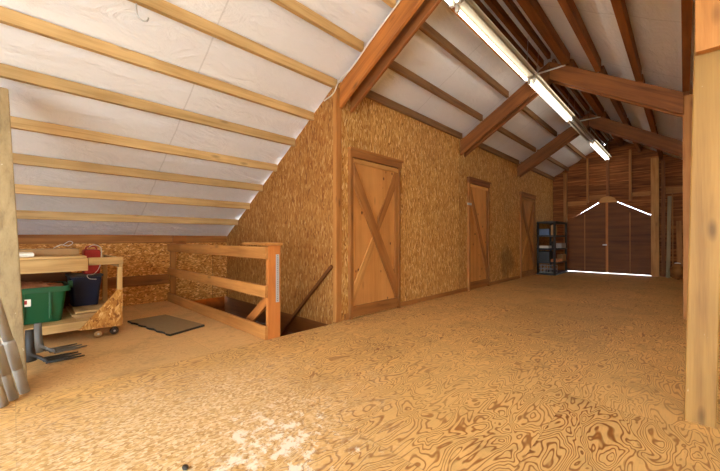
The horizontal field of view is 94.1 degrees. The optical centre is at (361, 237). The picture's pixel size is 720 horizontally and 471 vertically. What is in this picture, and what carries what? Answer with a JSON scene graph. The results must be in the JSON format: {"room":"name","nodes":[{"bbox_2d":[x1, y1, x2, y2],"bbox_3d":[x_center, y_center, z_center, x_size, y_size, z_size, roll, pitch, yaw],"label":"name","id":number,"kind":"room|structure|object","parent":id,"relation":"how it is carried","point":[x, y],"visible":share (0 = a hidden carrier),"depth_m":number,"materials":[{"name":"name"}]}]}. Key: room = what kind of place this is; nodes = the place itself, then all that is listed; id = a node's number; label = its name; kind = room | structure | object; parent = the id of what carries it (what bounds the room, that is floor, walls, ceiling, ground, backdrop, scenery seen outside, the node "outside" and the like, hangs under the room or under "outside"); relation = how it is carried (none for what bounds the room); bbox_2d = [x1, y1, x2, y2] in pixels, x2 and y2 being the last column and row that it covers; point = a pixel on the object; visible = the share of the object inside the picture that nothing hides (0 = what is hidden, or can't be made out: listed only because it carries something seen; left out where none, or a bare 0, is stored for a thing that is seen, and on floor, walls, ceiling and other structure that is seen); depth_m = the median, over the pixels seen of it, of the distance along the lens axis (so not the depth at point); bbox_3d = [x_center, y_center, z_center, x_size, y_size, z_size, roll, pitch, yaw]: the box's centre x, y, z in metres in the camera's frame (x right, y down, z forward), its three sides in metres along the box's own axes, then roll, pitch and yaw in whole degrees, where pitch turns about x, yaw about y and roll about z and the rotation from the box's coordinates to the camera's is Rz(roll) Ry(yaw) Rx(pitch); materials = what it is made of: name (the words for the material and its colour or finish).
{"room":"farm building","nodes":[
{"label":"farm building","id":0,"kind":"room"},
{"bbox_2d":[18,234,226,308],"bbox_3d":[-4.302,0.516,4.213,0.115,1.110,5.300,0,0,44],"label":"wall","id":1,"kind":"structure","parent":0,"point":[146,258],"depth_m":5.21,"materials":[{"name":"brown wood"}]},
{"bbox_2d":[195,297,224,311],"bbox_3d":[-2.845,2.349,5.858,0.040,2.545,1.020,0,0,44],"label":"wall","id":2,"kind":"structure","parent":0,"point":[218,303],"depth_m":6.06,"materials":[{"name":"brown wood"}]},
{"bbox_2d":[224,86,337,335],"bbox_3d":[-1.346,0.883,5.085,3.200,5.472,0.060,0,0,44],"label":"wall","id":3,"kind":"structure","parent":0,"point":[294,207],"depth_m":4.58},
{"bbox_2d":[280,265,332,334],"bbox_3d":[-0.782,0.892,4.452,1.214,1.117,0.030,0,0,44],"label":"handrail","id":4,"kind":"object","parent":3,"relation":"attached to","point":[330,267],"visible":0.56,"depth_m":4.36,"materials":[{"name":"brown wood"}]},
{"bbox_2d":[0,0,608,235],"bbox_3d":[0.465,-1.406,6.036,4.700,3.016,14.530,0,0,44],"label":"ceiling","id":5,"kind":"structure","parent":0,"point":[266,23],"depth_m":3.71,"materials":[{"name":"white plastic"}]},
{"bbox_2d":[16,210,237,224],"bbox_3d":[-3.971,-0.264,3.908,0.050,0.101,5.275,0,0,44],"label":"roof purlin","id":6,"kind":"structure","parent":5,"relation":"attached to","point":[21,214],"depth_m":4.55,"materials":[{"name":"brown wood"}]},
{"bbox_2d":[15,184,249,208],"bbox_3d":[-3.676,-0.520,3.624,0.050,0.101,5.275,0,0,44],"label":"roof purlin","id":7,"kind":"structure","parent":5,"relation":"attached to","point":[19,188],"depth_m":4.24,"materials":[{"name":"brown wood"}]},
{"bbox_2d":[13,153,262,190],"bbox_3d":[-3.380,-0.775,3.340,0.050,0.101,5.275,0,0,44],"label":"roof purlin","id":8,"kind":"structure","parent":5,"relation":"attached to","point":[21,159],"depth_m":3.93,"materials":[{"name":"brown wood"}]},
{"bbox_2d":[10,116,276,171],"bbox_3d":[-3.085,-1.030,3.057,0.050,0.101,5.275,0,0,44],"label":"roof purlin","id":9,"kind":"structure","parent":5,"relation":"attached to","point":[18,123],"depth_m":3.61,"materials":[{"name":"brown wood"}]},
{"bbox_2d":[0,63,294,145],"bbox_3d":[-2.754,-1.317,2.739,0.050,0.101,5.275,0,0,44],"label":"roof purlin","id":10,"kind":"structure","parent":5,"relation":"attached to","point":[9,72],"depth_m":3.23,"materials":[{"name":"brown wood"}]},
{"bbox_2d":[0,6,313,120],"bbox_3d":[-2.459,-1.572,2.455,0.050,0.101,5.275,0,0,44],"label":"ceiling beam","id":11,"kind":"structure","parent":5,"relation":"attached to","point":[9,17],"depth_m":2.92,"materials":[{"name":"brown wood"}]},
{"bbox_2d":[128,0,336,87],"bbox_3d":[-2.135,-1.852,2.144,0.050,0.101,5.275,0,0,44],"label":"roof purlin","id":12,"kind":"structure","parent":5,"relation":"attached to","point":[162,7],"depth_m":3.08,"materials":[{"name":"brown wood"}]},
{"bbox_2d":[135,3,148,21],"bbox_3d":[-1.696,-1.732,2.599,0.012,0.116,0.092,0,0,44],"label":"metal hook","id":13,"kind":"object","parent":12,"relation":"hanging from","point":[147,20],"visible":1,"depth_m":2.58,"materials":[{"name":"metal"}]},
{"bbox_2d":[270,0,363,51],"bbox_3d":[-1.818,-2.126,1.840,0.050,0.101,5.275,0,0,44],"label":"roof purlin","id":14,"kind":"structure","parent":5,"relation":"attached to","point":[295,7],"depth_m":3.29,"materials":[{"name":"brown wood"}]},
{"bbox_2d":[382,0,395,7],"bbox_3d":[-1.494,-2.406,1.528,0.050,0.101,5.275,0,0,44],"label":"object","id":15,"kind":"structure","parent":5,"relation":"attached to","point":[391,3],"depth_m":3.38,"materials":[{"name":"brown wood"}]},
{"bbox_2d":[365,90,461,138],"bbox_3d":[0.873,-1.872,5.193,0.045,0.101,2.830,0,0,44],"label":"rafter","id":16,"kind":"structure","parent":5,"relation":"attached to","point":[371,95],"depth_m":5.02,"materials":[{"name":"brown wood"}]},
{"bbox_2d":[388,61,482,120],"bbox_3d":[1.154,-2.114,4.923,0.045,0.101,2.830,0,0,44],"label":"rafter","id":17,"kind":"structure","parent":5,"relation":"attached to","point":[396,67],"depth_m":4.75,"materials":[{"name":"brown wood"}]},
{"bbox_2d":[419,22,508,97],"bbox_3d":[1.478,-2.395,4.612,0.045,0.101,2.830,0,0,44],"label":"rafter","id":18,"kind":"structure","parent":5,"relation":"attached to","point":[425,28],"depth_m":4.42,"materials":[{"name":"brown wood"}]},
{"bbox_2d":[449,0,538,81],"bbox_3d":[1.677,-2.484,4.004,0.220,0.542,2.080,0,0,44],"label":"fluorescent light","id":19,"kind":"object","parent":5,"relation":"hanging from","point":[469,12],"visible":0.85,"depth_m":3.81,"materials":[{"name":"white metal"}]},
{"bbox_2d":[478,143,518,164],"bbox_3d":[2.955,-1.863,7.353,0.045,0.101,2.750,0,0,44],"label":"roof purlin","id":20,"kind":"structure","parent":5,"relation":"attached to","point":[485,147],"depth_m":7.40,"materials":[{"name":"brown wood"}]},
{"bbox_2d":[473,0,536,71],"bbox_3d":[1.788,-2.662,4.315,0.045,0.101,2.830,0,0,44],"label":"rafter","id":21,"kind":"structure","parent":5,"relation":"attached to","point":[479,3],"depth_m":4.36,"materials":[{"name":"brown wood"}]},
{"bbox_2d":[484,0,543,67],"bbox_3d":[1.859,-2.725,4.246,0.050,0.101,2.830,0,0,44],"label":"rafter","id":22,"kind":"structure","parent":5,"relation":"attached to","point":[494,5],"depth_m":4.37,"materials":[{"name":"brown wood"}]},
{"bbox_2d":[497,127,535,151],"bbox_3d":[3.236,-2.106,7.083,0.045,0.101,2.750,0,0,44],"label":"roof purlin","id":23,"kind":"structure","parent":5,"relation":"attached to","point":[502,130],"depth_m":7.12,"materials":[{"name":"brown wood"}]},
{"bbox_2d":[520,162,554,179],"bbox_3d":[5.083,-1.855,9.562,0.045,0.101,2.965,0,0,44],"label":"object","id":24,"kind":"structure","parent":5,"relation":"attached to","point":[535,170],"depth_m":9.77,"materials":[{"name":"brown wood"}]},
{"bbox_2d":[522,106,556,136],"bbox_3d":[3.560,-2.386,6.772,0.045,0.101,2.750,0,0,44],"label":"roof purlin","id":25,"kind":"structure","parent":5,"relation":"attached to","point":[530,113],"depth_m":6.80,"materials":[{"name":"brown wood"}]},
{"bbox_2d":[528,49,575,121],"bbox_3d":[3.226,-2.478,5.574,0.167,0.542,2.230,0,0,44],"label":"fluorescent light","id":26,"kind":"object","parent":5,"relation":"hanging from","point":[536,81],"visible":0.97,"depth_m":5.35,"materials":[{"name":"white metal"}]},
{"bbox_2d":[528,73,575,117],"bbox_3d":[3.226,-2.289,5.573,0.167,0.050,2.230,0,0,44],"label":"hood","id":27,"kind":"object","parent":26,"relation":"attached to","point":[536,77],"depth_m":5.36,"materials":[{"name":"metal"}]},
{"bbox_2d":[537,149,568,170],"bbox_3d":[5.364,-2.098,9.292,0.045,0.101,2.965,0,0,44],"label":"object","id":28,"kind":"structure","parent":5,"relation":"attached to","point":[550,159],"depth_m":9.46,"materials":[{"name":"brown wood"}]},
{"bbox_2d":[550,85,578,118],"bbox_3d":[3.869,-2.654,6.475,0.045,0.101,2.750,0,0,44],"label":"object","id":29,"kind":"structure","parent":5,"relation":"attached to","point":[552,87],"depth_m":6.50,"materials":[{"name":"brown wood"}]},
{"bbox_2d":[555,84,583,116],"bbox_3d":[3.941,-2.716,6.406,0.050,0.101,2.750,0,0,44],"label":"roof beam","id":30,"kind":"structure","parent":5,"relation":"attached to","point":[563,90],"depth_m":6.53,"materials":[{"name":"brown wood"}]},
{"bbox_2d":[558,134,585,159],"bbox_3d":[5.688,-2.378,8.981,0.045,0.101,2.965,0,0,44],"label":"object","id":31,"kind":"structure","parent":5,"relation":"attached to","point":[569,145],"depth_m":9.13,"materials":[{"name":"brown wood"}]},
{"bbox_2d":[579,118,603,146],"bbox_3d":[5.998,-2.646,8.684,0.045,0.101,2.965,0,0,44],"label":"roof beam","id":32,"kind":"structure","parent":5,"relation":"attached to","point":[592,133],"depth_m":8.94,"materials":[{"name":"brown wood"}]},
{"bbox_2d":[584,115,606,144],"bbox_3d":[6.070,-2.708,8.614,0.050,0.101,2.965,0,0,44],"label":"roof beam","id":33,"kind":"structure","parent":5,"relation":"attached to","point":[597,132],"depth_m":8.90,"materials":[{"name":"brown wood"}]},
{"bbox_2d":[589,130,611,159],"bbox_3d":[6.230,-2.466,8.691,0.167,0.542,2.250,0,0,44],"label":"fluorescent light","id":34,"kind":"object","parent":5,"relation":"hanging from","point":[596,145],"visible":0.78,"depth_m":8.55,"materials":[{"name":"white metal"}]},
{"bbox_2d":[591,139,611,156],"bbox_3d":[6.230,-2.277,8.691,0.167,0.050,2.250,0,0,44],"label":"hood","id":35,"kind":"object","parent":34,"relation":"attached to","point":[597,146],"depth_m":8.54,"materials":[{"name":"metal"}]},
{"bbox_2d":[0,271,719,470],"bbox_3d":[2.164,1.042,4.403,9.200,0.050,14.550,0,0,44],"label":"floor","id":36,"kind":"structure","parent":0,"point":[570,370],"depth_m":2.18,"materials":[{"name":"brown wood"}]},
{"bbox_2d":[0,375,8,407],"bbox_3d":[-2.223,0.507,1.930,0.272,1.012,0.068,0,0,-39],"label":"pipe","id":37,"kind":"object","parent":36,"relation":"on","point":[4,402],"visible":1,"depth_m":1.99,"materials":[{"name":"plastic"}]},
{"bbox_2d":[0,340,18,401],"bbox_3d":[-2.242,0.508,2.021,0.254,1.009,0.052,0,0,-38],"label":"pipe","id":38,"kind":"object","parent":36,"relation":"on","point":[5,370],"visible":0.96,"depth_m":2.06,"materials":[{"name":"plastic"}]},
{"bbox_2d":[0,87,26,392],"bbox_3d":[-2.584,-0.076,2.421,0.871,2.170,0.162,0,0,36],"label":"leaning post","id":39,"kind":"object","parent":36,"relation":"on","point":[10,276],"visible":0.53,"depth_m":2.36,"materials":[{"name":"brown wood"}]},
{"bbox_2d":[0,298,29,394],"bbox_3d":[-2.263,0.508,2.108,0.061,1.010,0.264,0,0,44],"label":"pipe","id":40,"kind":"object","parent":36,"relation":"on","point":[10,346],"visible":0.94,"depth_m":2.13,"materials":[{"name":"plastic"}]},
{"bbox_2d":[25,329,84,363],"bbox_3d":[-2.486,0.860,2.718,0.168,0.280,0.348,0,0,34],"label":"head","id":41,"kind":"object","parent":36,"relation":"on","point":[31,355],"visible":0.96,"depth_m":2.60},
{"bbox_2d":[25,329,36,362],"bbox_3d":[-2.564,0.841,2.604,0.068,0.244,0.071,0,0,44],"label":"socket","id":42,"kind":"object","parent":41,"relation":"attached to","point":[31,355],"depth_m":2.58,"materials":[{"name":"grey metal"}]},
{"bbox_2d":[34,323,86,353],"bbox_3d":[-2.650,0.861,2.941,0.168,0.280,0.347,0,0,22],"label":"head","id":43,"kind":"object","parent":36,"relation":"on","point":[38,337],"visible":0.94,"depth_m":2.81},
{"bbox_2d":[34,323,44,352],"bbox_3d":[-2.702,0.842,2.814,0.068,0.244,0.070,0,0,44],"label":"socket","id":44,"kind":"object","parent":43,"relation":"attached to","point":[38,337],"depth_m":2.79,"materials":[{"name":"grey metal"}]},
{"bbox_2d":[19,254,122,336],"bbox_3d":[-3.354,0.597,3.265,0.960,0.828,1.550,0,0,44],"label":"workbench","id":45,"kind":"object","parent":36,"relation":"on","point":[44,268],"visible":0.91,"depth_m":3.35,"materials":[{"name":"brown wood"}]},
{"bbox_2d":[19,252,33,256],"bbox_3d":[-3.220,0.164,3.057,0.280,0.036,0.335,0,0,44],"label":"foam slab","id":46,"kind":"object","parent":45,"relation":"on","point":[23,254],"visible":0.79,"depth_m":3.05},
{"bbox_2d":[21,280,71,324],"bbox_3d":[-3.287,0.636,3.259,0.508,0.368,0.724,0,0,44],"label":"storage tote","id":47,"kind":"object","parent":45,"relation":"on","point":[43,304],"visible":0.67,"depth_m":3.21,"materials":[{"name":"green plastic"}]},
{"bbox_2d":[21,281,63,288],"bbox_3d":[-3.299,0.465,3.247,0.440,0.073,0.620,0,0,44],"label":"heap","id":48,"kind":"object","parent":47,"relation":"on","point":[24,285],"visible":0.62,"depth_m":3.26,"materials":[{"name":"leather"}]},
{"bbox_2d":[19,248,78,255],"bbox_3d":[-3.585,0.152,3.291,0.470,0.060,1.205,0,0,44],"label":"wooden board","id":49,"kind":"object","parent":45,"relation":"on","point":[44,251],"visible":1,"depth_m":3.42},
{"bbox_2d":[74,315,92,318],"bbox_3d":[-3.007,0.812,3.707,0.640,0.020,0.310,0,0,44],"label":"cardboard sheet","id":50,"kind":"object","parent":45,"relation":"on","point":[87,315],"visible":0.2,"depth_m":3.42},
{"bbox_2d":[65,306,96,316],"bbox_3d":[-2.999,0.790,3.672,0.640,0.020,0.310,0,0,44],"label":"cardboard sheet","id":51,"kind":"object","parent":50,"relation":"on","point":[72,313],"visible":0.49,"depth_m":3.44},
{"bbox_2d":[68,300,104,313],"bbox_3d":[-3.015,0.768,3.729,0.640,0.020,0.310,0,0,44],"label":"cardboard sheet","id":52,"kind":"object","parent":51,"relation":"on","point":[88,308],"visible":0.71,"depth_m":3.57,"materials":[{"name":"beige cardboard"}]},
{"bbox_2d":[65,273,103,306],"bbox_3d":[-3.147,0.585,3.808,0.360,0.342,0.300,0,0,44],"label":"storage bin","id":53,"kind":"object","parent":52,"relation":"on","point":[84,291],"visible":0.88,"depth_m":3.70,"materials":[{"name":"blue plastic"}]},
{"bbox_2d":[82,246,99,273],"bbox_3d":[-3.085,0.255,3.830,0.200,0.315,0.145,0,0,44],"label":"case","id":54,"kind":"object","parent":53,"relation":"on","point":[90,253],"visible":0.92,"depth_m":3.77,"materials":[{"name":"plastic"}]},
{"bbox_2d":[127,314,204,335],"bbox_3d":[-2.263,1.006,3.894,1.014,0.023,0.432,0,0,34],"label":"rubber mat","id":55,"kind":"object","parent":36,"relation":"on","point":[168,325],"visible":1,"depth_m":3.82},
{"bbox_2d":[167,242,282,339],"bbox_3d":[-1.955,0.536,4.382,3.020,0.956,0.200,0,0,44],"label":"guard rail","id":56,"kind":"object","parent":36,"relation":"on","point":[270,291],"visible":1,"depth_m":3.64,"materials":[{"name":"brown wood"}]},
{"bbox_2d":[246,298,265,321],"bbox_3d":[-1.274,0.945,3.870,1.147,0.878,0.035,0,0,44],"label":"handrail","id":57,"kind":"object","parent":56,"relation":"attached to","point":[257,311],"visible":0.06,"depth_m":3.73,"materials":[{"name":"brown wood"}]},
{"bbox_2d":[537,221,566,275],"bbox_3d":[5.490,0.301,9.623,0.470,1.470,1.280,0,0,44],"label":"shelving unit","id":58,"kind":"object","parent":36,"relation":"on","point":[550,223],"visible":0.89,"depth_m":9.29,"materials":[{"name":"black plastic"}]},
{"bbox_2d":[539,229,550,234],"bbox_3d":[5.170,-0.145,9.393,0.270,0.179,0.340,0,0,44],"label":"bin","id":59,"kind":"object","parent":58,"relation":"on","point":[541,231],"visible":0.66,"depth_m":9.26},
{"bbox_2d":[539,251,552,261],"bbox_3d":[5.166,0.535,9.401,0.290,0.279,0.390,0,0,44],"label":"bin","id":60,"kind":"object","parent":58,"relation":"on","point":[544,256],"visible":0.87,"depth_m":9.26,"materials":[{"name":"black plastic"}]},
{"bbox_2d":[556,243,565,247],"bbox_3d":[5.690,0.235,9.549,0.140,0.139,0.450,0,0,44],"label":"box","id":61,"kind":"object","parent":58,"relation":"on","point":[558,245],"visible":0.97,"depth_m":9.41,"materials":[{"name":"plastic"}]},
{"bbox_2d":[557,254,565,260],"bbox_3d":[5.742,0.581,9.602,0.140,0.189,0.400,0,0,44],"label":"box","id":62,"kind":"object","parent":58,"relation":"on","point":[561,256],"visible":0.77,"depth_m":9.48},
{"bbox_2d":[651,157,658,276],"bbox_3d":[7.794,-0.532,8.889,0.160,3.131,0.165,0,0,44],"label":"wooden post","id":63,"kind":"object","parent":36,"relation":"on","point":[654,161],"visible":0.94,"depth_m":8.82,"materials":[{"name":"brown wood"}]},
{"bbox_2d":[666,196,671,277],"bbox_3d":[7.893,-0.018,8.601,0.274,2.103,0.076,0,0,-39],"label":"board","id":64,"kind":"object","parent":36,"relation":"on","point":[669,197],"visible":1,"depth_m":8.59,"materials":[{"name":"brown wood"}]},
{"bbox_2d":[672,189,673,277],"bbox_3d":[7.962,-0.108,8.569,0.025,2.281,0.215,0,0,42],"label":"board","id":65,"kind":"object","parent":36,"relation":"on","point":[672,189],"visible":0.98,"depth_m":8.57,"materials":[{"name":"brown wood"}]},
{"bbox_2d":[670,263,682,279],"bbox_3d":[7.713,0.824,8.183,0.274,0.411,0.351,0,0,44],"label":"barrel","id":66,"kind":"object","parent":36,"relation":"on","point":[676,270],"visible":0.91,"depth_m":8.09,"materials":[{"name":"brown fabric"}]},
{"bbox_2d":[676,221,682,278],"bbox_3d":[8.012,0.307,8.443,0.101,1.454,0.310,0,0,40],"label":"board","id":67,"kind":"object","parent":36,"relation":"on","point":[678,223],"visible":0.75,"depth_m":8.46,"materials":[{"name":"brown wood"}]},
{"bbox_2d":[682,94,692,318],"bbox_3d":[4.105,-0.376,4.184,0.132,2.784,0.110,0,0,44],"label":"wooden post","id":68,"kind":"object","parent":36,"relation":"on","point":[687,117],"visible":0.38,"depth_m":4.17,"materials":[{"name":"brown wood"}]},
{"bbox_2d":[684,26,719,428],"bbox_3d":[1.888,-0.367,1.834,0.182,2.758,0.140,0,0,44],"label":"wooden post","id":69,"kind":"object","parent":36,"relation":"on","point":[703,288],"visible":1,"depth_m":1.79,"materials":[{"name":"yellow wood"}]},
{"bbox_2d":[695,0,719,55],"bbox_3d":[1.893,-1.346,1.692,0.295,0.735,0.056,0,0,44],"label":"board","id":70,"kind":"object","parent":69,"relation":"attached to","point":[707,12],"visible":1,"depth_m":1.74,"materials":[{"name":"brown wood"}]},
{"bbox_2d":[338,82,552,320],"bbox_3d":[2.889,-0.422,7.395,0.100,2.900,9.143,0,0,44],"label":"wall","id":71,"kind":"structure","parent":0,"point":[434,174],"depth_m":5.66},
{"bbox_2d":[333,87,341,321],"bbox_3d":[-0.287,-0.390,4.043,0.058,2.810,0.091,0,0,44],"label":"stud","id":72,"kind":"object","parent":71,"relation":"attached to","point":[337,111],"visible":0.87,"depth_m":4.02,"materials":[{"name":"brown wood"}]},
{"bbox_2d":[347,146,403,319],"bbox_3d":[0.223,-0.048,4.509,0.061,2.130,1.077,0,0,44],"label":"door","id":73,"kind":"structure","parent":71,"relation":"in","point":[374,190],"depth_m":4.45,"materials":[{"name":"brown wood"}]},
{"bbox_2d":[401,287,467,306],"bbox_3d":[1.293,0.989,5.649,0.018,0.065,2.125,0,0,44],"label":"baseboard","id":74,"kind":"structure","parent":71,"relation":"attached to","point":[405,303],"depth_m":5.51,"materials":[{"name":"brown wood"}]},
{"bbox_2d":[467,176,490,290],"bbox_3d":[2.366,-0.067,6.733,0.061,2.185,1.060,0,0,44],"label":"door","id":75,"kind":"structure","parent":71,"relation":"in","point":[478,197],"depth_m":6.72,"materials":[{"name":"brown wood"}]},
{"bbox_2d":[490,276,519,284],"bbox_3d":[3.347,0.997,7.780,0.018,0.065,1.885,0,0,44],"label":"baseboard","id":76,"kind":"structure","parent":71,"relation":"attached to","point":[515,277],"depth_m":7.72,"materials":[{"name":"brown wood"}]},
{"bbox_2d":[519,191,536,277],"bbox_3d":[4.426,-0.059,8.871,0.061,2.185,1.182,0,0,44],"label":"door","id":77,"kind":"structure","parent":71,"relation":"in","point":[527,206],"depth_m":8.81,"materials":[{"name":"brown wood"}]},
{"bbox_2d":[460,62,683,156],"bbox_3d":[2.987,-2.123,5.267,2.997,1.202,0.200,0,0,44],"label":"roof truss","id":78,"kind":"object","parent":71,"relation":"attached to","point":[657,98],"visible":0.89,"depth_m":4.91,"materials":[{"name":"brown wood"}]},
{"bbox_2d":[538,65,564,73],"bbox_3d":[2.922,-2.586,5.174,0.400,0.026,0.026,0,0,44],"label":"rod","id":79,"kind":"object","parent":78,"relation":"attached to","point":[561,65],"visible":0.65,"depth_m":5.15,"materials":[{"name":"grey metal"}]},
{"bbox_2d":[517,113,682,176],"bbox_3d":[5.041,-2.115,7.399,2.997,1.202,0.200,0,0,44],"label":"roof truss","id":80,"kind":"object","parent":71,"relation":"attached to","point":[641,136],"visible":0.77,"depth_m":7.12,"materials":[{"name":"brown wood"}]},
{"bbox_2d":[513,0,694,159],"bbox_3d":[3.849,-1.463,2.775,4.700,2.926,14.530,0,0,44],"label":"ceiling","id":81,"kind":"structure","parent":0,"point":[655,24],"depth_m":4.02,"materials":[{"name":"white plastic"}]},
{"bbox_2d":[340,0,441,111],"bbox_3d":[0.882,-2.131,3.060,2.965,1.202,0.220,0,0,44],"label":"roof truss","id":82,"kind":"object","parent":81,"relation":"attached to","point":[406,19],"visible":1,"depth_m":3.62,"materials":[{"name":"orange wood"}]},
{"bbox_2d":[324,0,400,100],"bbox_3d":[0.134,-2.166,3.605,1.606,0.975,0.044,0,0,43],"label":"cable","id":83,"kind":"object","parent":82,"relation":"attached to","point":[398,2],"visible":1,"depth_m":3.70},
{"bbox_2d":[445,0,460,7],"bbox_3d":[0.089,-2.490,2.319,0.167,0.542,2.450,0,0,44],"label":"fluorescent light","id":84,"kind":"object","parent":82,"relation":"hanging from","point":[450,2],"visible":1,"depth_m":3.18,"materials":[{"name":"white metal"}]},
{"bbox_2d":[503,0,550,58],"bbox_3d":[1.931,-2.809,4.176,0.045,0.086,2.830,0,0,44],"label":"rafter","id":85,"kind":"structure","parent":81,"relation":"attached to","point":[510,4],"depth_m":4.44,"materials":[{"name":"brown wood"}]},
{"bbox_2d":[516,0,569,64],"bbox_3d":[2.097,-2.677,4.016,0.100,0.166,2.830,0,0,44],"label":"rafter","id":86,"kind":"structure","parent":81,"relation":"attached to","point":[533,10],"depth_m":4.21,"materials":[{"name":"brown wood"}]},
{"bbox_2d":[551,59,589,110],"bbox_3d":[4.013,-2.801,6.337,0.045,0.086,2.750,0,0,44],"label":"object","id":87,"kind":"structure","parent":81,"relation":"attached to","point":[576,93],"depth_m":6.66,"materials":[{"name":"brown wood"}]},
{"bbox_2d":[567,103,596,143],"bbox_3d":[4.725,-2.472,7.129,0.167,0.542,1.990,0,0,44],"label":"fluorescent light","id":88,"kind":"object","parent":87,"relation":"hanging from","point":[575,123],"visible":0.83,"depth_m":7.00,"materials":[{"name":"beige metal"}]},
{"bbox_2d":[570,116,596,139],"bbox_3d":[4.725,-2.283,7.128,0.167,0.050,1.990,0,0,44],"label":"hood","id":89,"kind":"object","parent":88,"relation":"attached to","point":[575,119],"depth_m":7.03,"materials":[{"name":"metal"}]},
{"bbox_2d":[557,0,600,72],"bbox_3d":[2.385,-2.430,3.738,0.065,0.166,2.830,0,0,44],"label":"rafter","id":90,"kind":"structure","parent":81,"relation":"attached to","point":[569,8],"depth_m":3.88,"materials":[{"name":"brown wood"}]},
{"bbox_2d":[567,59,603,116],"bbox_3d":[4.179,-2.669,6.176,0.100,0.166,2.750,0,0,44],"label":"rafter","id":91,"kind":"structure","parent":81,"relation":"attached to","point":[592,99],"depth_m":6.43,"materials":[{"name":"brown wood"}]},
{"bbox_2d":[589,110,611,141],"bbox_3d":[6.142,-2.793,8.545,0.045,0.086,2.965,0,0,44],"label":"roof beam","id":92,"kind":"structure","parent":81,"relation":"attached to","point":[608,136],"depth_m":9.05,"materials":[{"name":"brown wood"}]},
{"bbox_2d":[598,65,626,123],"bbox_3d":[4.467,-2.422,5.898,0.065,0.166,2.750,0,0,44],"label":"rafter","id":93,"kind":"structure","parent":81,"relation":"attached to","point":[617,105],"depth_m":6.16,"materials":[{"name":"brown wood"}]},
{"bbox_2d":[601,111,623,145],"bbox_3d":[6.308,-2.661,8.385,0.100,0.166,2.965,0,0,44],"label":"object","id":94,"kind":"structure","parent":81,"relation":"attached to","point":[619,140],"depth_m":8.84,"materials":[{"name":"brown wood"}]},
{"bbox_2d":[610,0,641,81],"bbox_3d":[2.702,-2.159,3.432,0.065,0.166,2.830,0,0,44],"label":"rafter","id":95,"kind":"structure","parent":81,"relation":"attached to","point":[619,6],"depth_m":3.49,"materials":[{"name":"brown wood"}]},
{"bbox_2d":[625,118,640,151],"bbox_3d":[6.596,-2.414,8.107,0.065,0.166,2.965,0,0,44],"label":"roof beam","id":96,"kind":"structure","parent":81,"relation":"attached to","point":[637,145],"depth_m":8.51,"materials":[{"name":"brown wood"}]},
{"bbox_2d":[637,74,655,131],"bbox_3d":[4.784,-2.151,5.592,0.065,0.166,2.750,0,0,44],"label":"roof beam","id":97,"kind":"structure","parent":81,"relation":"attached to","point":[649,113],"depth_m":5.88,"materials":[{"name":"brown wood"}]},
{"bbox_2d":[653,127,662,159],"bbox_3d":[6.912,-2.142,7.801,0.065,0.166,2.965,0,0,44],"label":"roof beam","id":98,"kind":"structure","parent":81,"relation":"attached to","point":[660,153],"depth_m":8.25,"materials":[{"name":"brown wood"}]},
{"bbox_2d":[681,0,692,91],"bbox_3d":[3.026,-1.881,3.118,0.065,0.166,2.830,0,0,44],"label":"rafter","id":99,"kind":"structure","parent":81,"relation":"attached to","point":[686,5],"depth_m":3.05,"materials":[{"name":"brown wood"}]},
{"bbox_2d":[553,139,682,276],"bbox_3d":[8.268,-0.918,8.583,6.200,3.900,0.030,0,0,44],"label":"wall","id":100,"kind":"structure","parent":0,"point":[619,161],"depth_m":9.46,"materials":[{"name":"brown wood"}]},
{"bbox_2d":[563,173,566,269],"bbox_3d":[6.318,-0.471,10.370,0.090,3.020,0.090,0,0,44],"label":"stud","id":101,"kind":"object","parent":100,"relation":"attached to","point":[564,174],"visible":0.61,"depth_m":10.35,"materials":[{"name":"brown wood"}]},
{"bbox_2d":[568,201,586,205],"bbox_3d":[6.552,-1.027,10.182,0.490,0.130,0.040,0,0,44],"label":"girt","id":102,"kind":"object","parent":100,"relation":"attached to","point":[574,203],"visible":1,"depth_m":10.16,"materials":[{"name":"brown wood"}]},
{"bbox_2d":[586,158,588,202],"bbox_3d":[6.736,-1.682,9.972,0.050,1.320,0.090,0,0,44],"label":"stud","id":103,"kind":"object","parent":100,"relation":"attached to","point":[587,159],"visible":1,"depth_m":9.94,"materials":[{"name":"brown wood"}]},
{"bbox_2d":[606,145,608,195],"bbox_3d":[7.085,-1.914,9.636,0.060,1.460,0.090,0,0,44],"label":"stud","id":104,"kind":"object","parent":100,"relation":"attached to","point":[607,147],"visible":0.96,"depth_m":9.60,"materials":[{"name":"brown wood"}]},
{"bbox_2d":[598,196,616,202],"bbox_3d":[7.069,-1.086,9.624,0.430,0.175,0.025,0,0,44],"label":"arched gusset","id":105,"kind":"object","parent":104,"relation":"attached to","point":[606,199],"visible":1,"depth_m":9.61,"materials":[{"name":"brown wood"}]},
{"bbox_2d":[567,202,650,274],"bbox_3d":[7.076,0.021,9.588,2.115,2.030,0.148,0,0,44],"label":"door","id":106,"kind":"structure","parent":100,"relation":"in","point":[613,237],"depth_m":9.60,"materials":[{"name":"brown wood"}]},
{"bbox_2d":[629,149,631,199],"bbox_3d":[7.452,-1.727,9.282,0.060,1.403,0.090,0,0,44],"label":"stud","id":107,"kind":"object","parent":100,"relation":"attached to","point":[630,150],"visible":1,"depth_m":9.24,"materials":[{"name":"brown wood"}]},
{"bbox_2d":[632,191,650,196],"bbox_3d":[7.635,-1.181,9.138,0.380,0.110,0.040,0,0,44],"label":"girt","id":108,"kind":"object","parent":100,"relation":"attached to","point":[647,193],"visible":1,"depth_m":9.12,"materials":[{"name":"brown wood"}]},
{"bbox_2d":[661,160,664,276],"bbox_3d":[7.939,-0.489,8.809,0.070,3.045,0.090,0,0,44],"label":"stud","id":109,"kind":"object","parent":100,"relation":"attached to","point":[663,161],"visible":1,"depth_m":8.77,"materials":[{"name":"brown wood"}]},
{"bbox_2d":[666,186,682,193],"bbox_3d":[8.438,-1.219,8.364,1.250,0.160,0.040,0,0,44],"label":"girt","id":110,"kind":"object","parent":100,"relation":"attached to","point":[675,189],"visible":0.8,"depth_m":8.66,"materials":[{"name":"brown wood"}]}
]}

